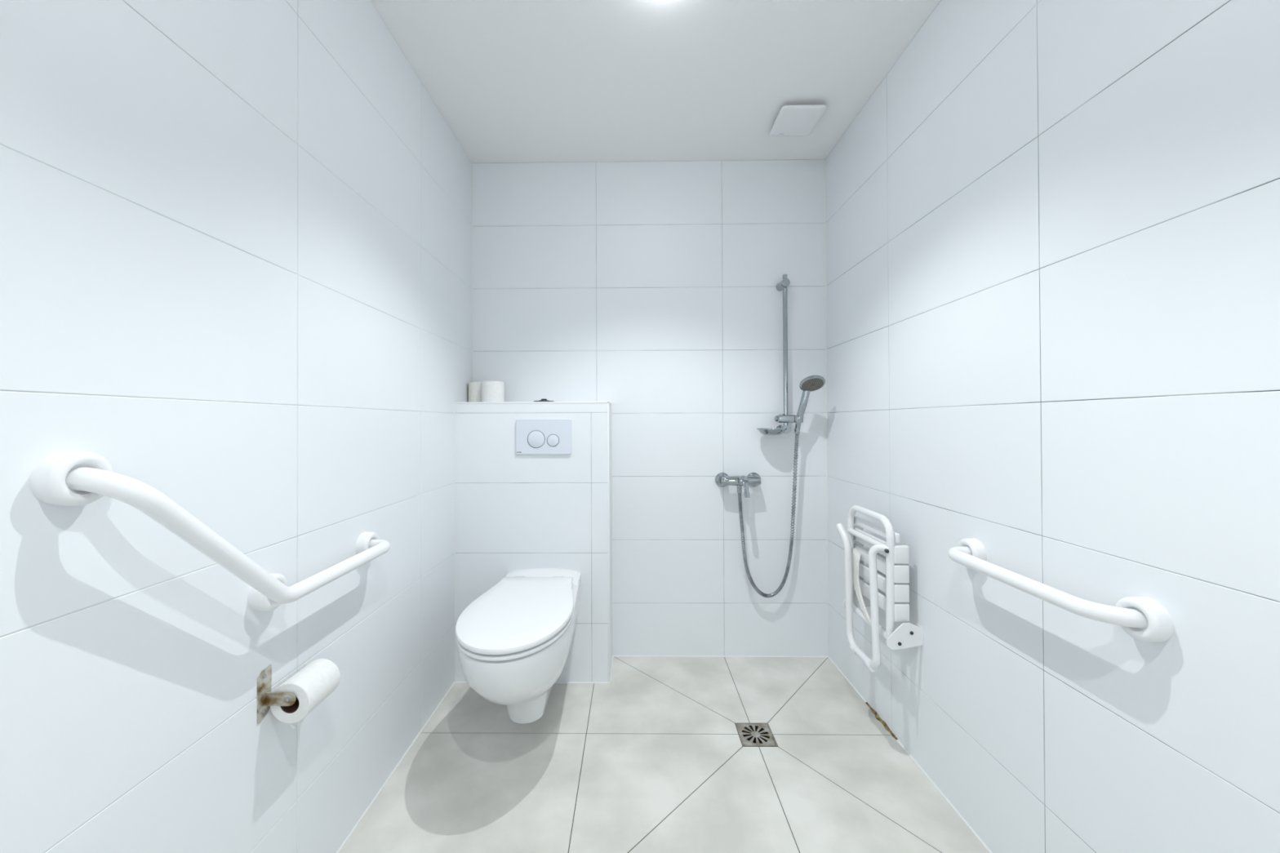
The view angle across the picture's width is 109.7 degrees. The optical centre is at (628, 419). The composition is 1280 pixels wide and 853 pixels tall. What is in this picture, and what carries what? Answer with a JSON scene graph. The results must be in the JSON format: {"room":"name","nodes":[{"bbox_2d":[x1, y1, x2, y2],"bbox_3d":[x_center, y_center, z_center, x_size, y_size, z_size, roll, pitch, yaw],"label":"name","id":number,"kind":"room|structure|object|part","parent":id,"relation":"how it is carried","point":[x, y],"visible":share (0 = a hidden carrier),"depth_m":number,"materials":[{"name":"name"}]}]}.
{"room":"accessible bathroom","nodes":[
{"label":"accessible bathroom","id":0,"kind":"room"},
{"bbox_2d":[0,0,471,852],"bbox_3d":[-0.813,-0.060,0.629,0.101,2.354,3.050,0,0,1],"label":"wall","id":1,"kind":"structure","parent":0,"point":[235,236],"depth_m":0.83,"materials":[{"name":"white tile"}]},
{"bbox_2d":[30,451,390,611],"bbox_3d":[-0.713,0.221,0.946,0.089,0.349,0.746,0,0,1],"label":"grab bar","id":2,"kind":"object","parent":1,"relation":"attached to","point":[65,478],"visible":1,"depth_m":0.67,"materials":[{"name":"white"}]},
{"bbox_2d":[257,659,329,724],"bbox_3d":[-0.723,0.571,0.984,0.064,0.105,0.132,0,0,1],"label":"toilet paper holder","id":3,"kind":"object","parent":1,"relation":"attached to","point":[266,699],"visible":0.83,"depth_m":0.94,"materials":[{"name":"metal"}]},
{"bbox_2d":[270,658,340,728],"bbox_3d":[-0.707,0.603,0.992,0.085,0.100,0.100,0,0,1],"label":"toilet paper roll","id":4,"kind":"object","parent":3,"relation":"hanging from","point":[317,680],"visible":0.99,"depth_m":0.96,"materials":[{"name":"white paper"}]},
{"bbox_2d":[336,159,992,852],"bbox_3d":[0.079,-0.062,0.619,1.690,2.358,3.052,0,0,1],"label":"trim","id":5,"kind":"structure","parent":1,"relation":"attached to","point":[828,656],"depth_m":2.12,"materials":[{"name":"white plastic"}]},
{"bbox_2d":[454,403,612,681],"bbox_3d":[-0.411,0.526,2.035,0.664,1.197,0.219,0,0,1],"label":"wall","id":6,"kind":"structure","parent":0,"point":[514,512],"depth_m":1.93,"materials":[{"name":"white tile"}]},
{"bbox_2d":[468,382,481,402],"bbox_3d":[-0.693,-0.120,2.101,0.100,0.097,0.100,0,0,1],"label":"toilet paper roll","id":7,"kind":"object","parent":6,"relation":"on","point":[474,388],"visible":0.38,"depth_m":2.05,"materials":[{"name":"white paper"}]},
{"bbox_2d":[481,381,504,401],"bbox_3d":[-0.613,-0.120,2.044,0.100,0.096,0.100,0,0,1],"label":"toilet paper roll","id":8,"kind":"object","parent":6,"relation":"on","point":[491,391],"visible":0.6,"depth_m":2.00,"materials":[{"name":"white paper"}]},
{"bbox_2d":[455,568,581,723],"bbox_3d":[-0.359,0.833,1.570,0.358,0.424,0.707,0,0,1],"label":"toilet","id":9,"kind":"object","parent":6,"relation":"attached to","point":[513,641],"visible":1,"depth_m":1.36,"materials":[{"name":"white ceramic"}]},
{"bbox_3d":[-0.361,0.654,1.506,0.354,0.012,0.570,0,0,1],"label":"seat","id":10,"kind":"part","parent":9,"relation":"part of","materials":[{"name":"white plastic"}]},
{"bbox_3d":[-0.361,0.631,1.505,0.358,0.021,0.576,0,0,1],"label":"lid","id":11,"kind":"part","parent":9,"relation":"part of","materials":[{"name":"white plastic"}]},
{"bbox_2d":[454,401,611,681],"bbox_3d":[-0.410,0.525,2.034,0.666,1.198,0.220,0,0,1],"label":"trim","id":12,"kind":"structure","parent":6,"relation":"attached to","point":[472,402],"depth_m":1.92,"materials":[{"name":"white plastic"}]},
{"bbox_2d":[515,418,572,454],"bbox_3d":[-0.360,0.075,1.922,0.238,0.151,0.012,0,0,1],"label":"flush plate","id":13,"kind":"object","parent":6,"relation":"attached to","point":[533,436],"visible":1,"depth_m":1.92,"materials":[{"name":"white plastic"}]},
{"bbox_2d":[533,399,554,401],"bbox_3d":[-0.370,-0.082,1.980,0.090,0.015,0.090,0,0,1],"label":"metal fitting","id":14,"kind":"object","parent":6,"relation":"on","point":[541,400],"visible":0.73,"depth_m":1.96,"materials":[{"name":"grey metal"}]},
{"bbox_3d":[-0.370,-0.079,1.980,0.090,0.010,0.090,0,0,1],"label":"rim plate","id":15,"kind":"part","parent":14,"relation":"part of","materials":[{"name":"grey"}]},
{"bbox_2d":[472,159,827,656],"bbox_3d":[0.099,-0.053,2.193,1.684,2.354,0.101,0,0,1],"label":"wall","id":16,"kind":"structure","parent":0,"point":[648,290],"depth_m":2.14,"materials":[{"name":"white tile"}]},
{"bbox_2d":[715,472,760,497],"bbox_3d":[0.519,0.299,2.058,0.216,0.095,0.152,0,0,1],"label":"shower mixer","id":17,"kind":"object","parent":16,"relation":"attached to","point":[722,479],"visible":1,"depth_m":2.05,"materials":[{"name":"silver metal"}]},
{"bbox_3d":[0.522,0.306,2.013,0.030,0.080,0.062,0,0,1],"label":"lever","id":18,"kind":"part","parent":17,"relation":"part of","materials":[{"name":"silver metal"}]},
{"bbox_2d":[737,428,799,598],"bbox_3d":[0.643,0.433,2.070,0.285,0.784,0.043,0,0,1],"label":"shower hose","id":19,"kind":"object","parent":17,"relation":"attached to","point":[797,432],"visible":1,"depth_m":2.07,"materials":[{"name":"metal"}]},
{"bbox_2d":[756,274,804,435],"bbox_3d":[0.691,-0.298,2.075,0.203,0.741,0.115,0,0,-14],"label":"shower rail","id":20,"kind":"object","parent":16,"relation":"attached to","point":[784,418],"visible":0.99,"depth_m":2.08,"materials":[{"name":"silver metal"}]},
{"bbox_3d":[0.667,0.056,2.062,0.150,0.034,0.112,0,0,1],"label":"soap dish","id":21,"kind":"part","parent":20,"relation":"part of","materials":[{"name":"silver metal"}]},
{"bbox_3d":[0.728,-0.301,2.086,0.021,0.734,0.021,0,0,1],"label":"rail","id":22,"kind":"part","parent":20,"relation":"part of","materials":[{"name":"silver metal"}]},
{"bbox_2d":[795,375,825,430],"bbox_3d":[0.811,-0.070,2.002,0.108,0.239,0.137,0,0,1],"label":"shower","id":23,"kind":"object","parent":20,"relation":"attached to","point":[812,383],"visible":1,"depth_m":2.00,"materials":[{"name":"silver metal"}]},
{"bbox_3d":[0.797,-0.064,2.033,0.040,0.226,0.092,0,0,-28],"label":"handle","id":24,"kind":"part","parent":23,"relation":"part of","materials":[{"name":"silver metal"}]},
{"bbox_2d":[370,0,941,163],"bbox_3d":[0.075,-1.291,0.626,1.884,0.100,3.250,0,0,1],"label":"ceiling","id":25,"kind":"structure","parent":0,"point":[513,81],"depth_m":1.59,"materials":[{"name":"white paint"}]},
{"bbox_2d":[769,104,826,136],"bbox_3d":[0.685,-1.219,1.831,0.174,0.034,0.180,0,0,1],"label":"ceiling vent","id":26,"kind":"object","parent":25,"relation":"in","point":[791,120],"visible":1,"depth_m":1.81,"materials":[{"name":"white plastic"}]},
{"bbox_2d":[339,657,989,852],"bbox_3d":[0.084,1.173,0.609,1.684,0.120,3.050,0,0,1],"label":"floor","id":27,"kind":"structure","parent":0,"point":[653,758],"depth_m":1.42,"materials":[{"name":"tile"}]},
{"bbox_2d":[735,723,777,746],"bbox_3d":[0.453,1.134,1.599,0.118,0.032,0.118,0,0,1],"label":"floor drain","id":28,"kind":"object","parent":27,"relation":"in","point":[751,735],"visible":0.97,"depth_m":1.60,"materials":[{"name":"metal"}]},
{"bbox_2d":[825,0,1279,852],"bbox_3d":[0.972,-0.067,0.606,0.101,2.354,3.050,0,0,1],"label":"wall","id":29,"kind":"structure","parent":0,"point":[1053,226],"depth_m":0.94,"materials":[{"name":"white tile"}]},
{"bbox_2d":[835,505,923,671],"bbox_3d":[0.865,0.578,1.587,0.141,0.516,0.325,0,0,1],"label":"shower seat","id":30,"kind":"object","parent":29,"relation":"attached to","point":[907,635],"visible":1,"depth_m":1.49,"materials":[{"name":"white plastic"}]},
{"bbox_3d":[0.826,0.614,1.590,0.061,0.434,0.283,0,0,1],"label":"folding leg","id":31,"kind":"part","parent":30,"relation":"part of","materials":[{"name":"white"}]},
{"bbox_3d":[0.850,0.510,1.591,0.028,0.379,0.291,0,0,1],"label":"seat frame","id":32,"kind":"part","parent":30,"relation":"part of","materials":[{"name":"white"}]},
{"bbox_2d":[865,702,897,740],"bbox_3d":[0.932,1.112,1.667,0.015,0.012,0.245,0,0,1],"label":"trim","id":33,"kind":"structure","parent":29,"relation":"attached to","point":[877,716],"depth_m":1.66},
{"bbox_2d":[947,538,1173,641],"bbox_3d":[0.883,0.356,1.002,0.089,0.074,0.478,0,0,1],"label":"grab bar","id":34,"kind":"object","parent":29,"relation":"attached to","point":[1144,619],"visible":1,"depth_m":0.83,"materials":[{"name":"white"}]}
]}

